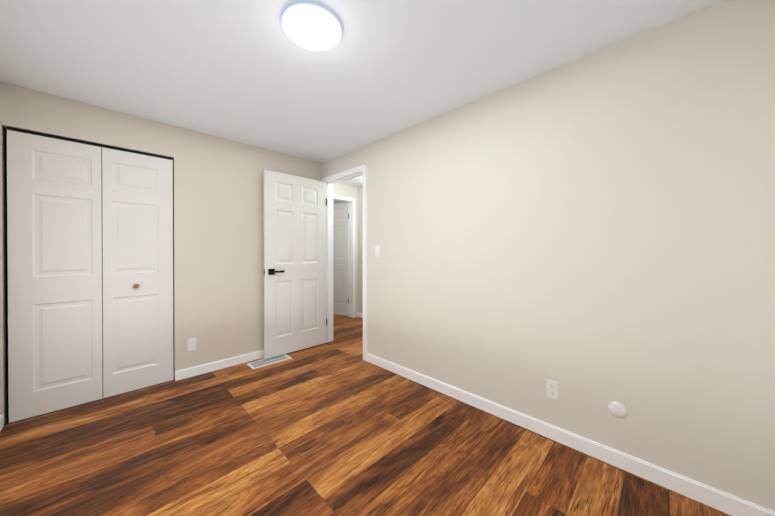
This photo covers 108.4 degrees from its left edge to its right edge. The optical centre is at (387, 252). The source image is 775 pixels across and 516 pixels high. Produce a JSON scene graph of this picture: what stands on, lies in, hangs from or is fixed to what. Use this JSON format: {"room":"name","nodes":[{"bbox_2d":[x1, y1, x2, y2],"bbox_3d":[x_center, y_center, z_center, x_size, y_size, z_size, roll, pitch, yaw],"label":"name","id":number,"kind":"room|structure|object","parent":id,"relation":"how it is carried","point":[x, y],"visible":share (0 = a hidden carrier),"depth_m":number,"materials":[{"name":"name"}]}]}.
{"room":"empty bedroom","nodes":[
{"label":"empty bedroom","id":0,"kind":"room"},
{"bbox_2d":[5,129,8,414],"bbox_3d":[-1.486,0.019,0.694,4.660,2.303,0.110,0,0,45],"label":"wall","id":1,"kind":"structure","parent":0,"point":[6,269],"depth_m":2.00,"materials":[{"name":"beige paint"}]},
{"bbox_2d":[0,414,3,431],"bbox_3d":[-1.223,1.129,0.524,3.820,0.085,0.013,0,0,45],"label":"baseboard","id":2,"kind":"structure","parent":1,"relation":"attached to","point":[1,415],"depth_m":1.85,"materials":[{"name":"white wood"}]},
{"bbox_2d":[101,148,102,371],"bbox_3d":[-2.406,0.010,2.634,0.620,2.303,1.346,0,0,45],"label":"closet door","id":3,"kind":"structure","parent":0,"point":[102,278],"depth_m":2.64,"materials":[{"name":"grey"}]},
{"bbox_2d":[0,81,321,423],"bbox_3d":[-1.753,0.009,2.773,0.110,2.303,2.465,0,0,45],"label":"wall","id":4,"kind":"structure","parent":0,"point":[218,269],"depth_m":2.67,"materials":[{"name":"beige paint"}]},
{"bbox_2d":[7,126,173,422],"bbox_3d":[-2.255,0.152,2.212,0.062,2.012,0.897,0,0,45],"label":"bifold closet door","id":5,"kind":"structure","parent":4,"relation":"in","point":[69,209],"depth_m":2.15,"materials":[{"name":"white painted wood"},{"name":"black metal"}]},
{"bbox_2d":[187,338,195,350],"bbox_3d":[-1.829,0.861,2.618,0.007,0.114,0.070,0,0,45],"label":"electrical outlet","id":6,"kind":"object","parent":4,"relation":"attached to","point":[191,344],"visible":1,"depth_m":2.61,"materials":[{"name":"white plastic"}]},
{"bbox_2d":[175,350,263,380],"bbox_3d":[-1.379,1.116,3.067,0.013,0.085,1.529,0,0,45],"label":"baseboard","id":7,"kind":"structure","parent":4,"relation":"attached to","point":[209,367],"depth_m":2.76,"materials":[{"name":"white wood"}]},
{"bbox_2d":[333,183,355,316],"bbox_3d":[-1.268,0.001,4.332,0.110,2.303,1.920,0,0,45],"label":"wall","id":8,"kind":"structure","parent":0,"point":[338,189],"depth_m":4.86,"materials":[{"name":"beige paint"}]},
{"bbox_2d":[333,195,354,317],"bbox_3d":[-0.916,0.102,4.688,0.142,2.097,0.846,0,0,45],"label":"door frame","id":9,"kind":"structure","parent":8,"relation":"attached to","point":[351,256],"depth_m":4.93,"materials":[{"name":"white wood"}]},
{"bbox_2d":[333,202,348,315],"bbox_3d":[-1.034,0.120,5.162,0.772,2.032,0.143,0,0,25],"label":"hall door","id":10,"kind":"structure","parent":9,"relation":"in","point":[340,258],"depth_m":5.06,"materials":[{"name":"white wood"}]},
{"bbox_2d":[356,186,362,312],"bbox_3d":[1.119,0.006,3.413,4.795,2.303,0.140,0,0,45],"label":"wall","id":11,"kind":"structure","parent":0,"point":[356,193],"depth_m":4.96,"materials":[{"name":"beige paint"}]},
{"bbox_2d":[356,312,362,317],"bbox_3d":[1.080,1.115,3.378,4.575,0.085,0.033,0,0,45],"label":"baseboard","id":12,"kind":"structure","parent":11,"relation":"attached to","point":[358,314],"depth_m":4.95,"materials":[{"name":"white wood"}]},
{"bbox_2d":[0,0,722,202],"bbox_3d":[-0.734,-1.195,3.183,7.510,0.100,5.110,0,0,45],"label":"ceiling","id":13,"kind":"structure","parent":0,"point":[250,72],"depth_m":1.63,"materials":[{"name":"white paint"}]},
{"bbox_2d":[282,0,341,50],"bbox_3d":[-0.375,-1.117,1.400,0.290,0.038,0.290,0,0,45],"label":"ceiling light","id":14,"kind":"object","parent":13,"relation":"in","point":[311,25],"visible":0.96,"depth_m":1.36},
{"bbox_2d":[0,314,730,515],"bbox_3d":[-0.734,1.207,3.195,7.510,0.103,5.110,0,0,45],"label":"floor","id":15,"kind":"structure","parent":0,"point":[338,425],"depth_m":1.60,"materials":[{"name":"brown wood"}]},
{"bbox_2d":[247,354,290,368],"bbox_3d":[-1.252,1.157,2.979,0.182,0.005,0.406,0,0,45],"label":"floor vent","id":16,"kind":"object","parent":15,"relation":"in","point":[264,362],"visible":0.98,"depth_m":2.96,"materials":[{"name":"white metal"}]},
{"bbox_2d":[322,0,774,511],"bbox_3d":[0.281,0.010,2.568,4.575,2.303,0.110,0,0,45],"label":"wall","id":17,"kind":"structure","parent":0,"point":[593,234],"depth_m":1.54,"materials":[{"name":"beige paint"}]},
{"bbox_2d":[321,164,366,360],"bbox_3d":[-0.487,0.109,3.331,0.874,2.097,0.150,0,0,45],"label":"door frame","id":18,"kind":"structure","parent":17,"relation":"attached to","point":[349,174],"depth_m":3.52,"materials":[{"name":"white wood"}]},
{"bbox_2d":[263,170,326,358],"bbox_3d":[-1.053,0.130,3.280,0.143,2.032,0.774,0,0,45],"label":"entry door","id":19,"kind":"structure","parent":18,"relation":"attached to","point":[294,223],"depth_m":3.23,"materials":[{"name":"white painted wood"},{"name":"black metal"}]},
{"bbox_2d":[375,246,379,256],"bbox_3d":[-0.108,-0.012,2.864,0.070,0.114,0.019,0,0,45],"label":"light switch","id":20,"kind":"object","parent":17,"relation":"attached to","point":[377,251],"visible":1,"depth_m":2.86,"materials":[{"name":"white plastic"}]},
{"bbox_2d":[546,379,558,400],"bbox_3d":[1.030,0.857,1.746,0.070,0.114,0.007,0,0,45],"label":"electrical outlet","id":21,"kind":"object","parent":17,"relation":"attached to","point":[552,389],"visible":1,"depth_m":1.74,"materials":[{"name":"white plastic"}]},
{"bbox_2d":[366,353,774,515],"bbox_3d":[0.820,1.122,1.951,2.932,0.085,0.013,0,0,45],"label":"baseboard","id":22,"kind":"structure","parent":17,"relation":"attached to","point":[724,502],"depth_m":1.57,"materials":[{"name":"white wood"}]},
{"bbox_2d":[608,401,626,417],"bbox_3d":[1.252,0.858,1.523,0.082,0.082,0.011,0,0,45],"label":"cap","id":23,"kind":"object","parent":17,"relation":"attached to","point":[618,409],"visible":1,"depth_m":1.52,"materials":[{"name":"white plastic"}]}
]}

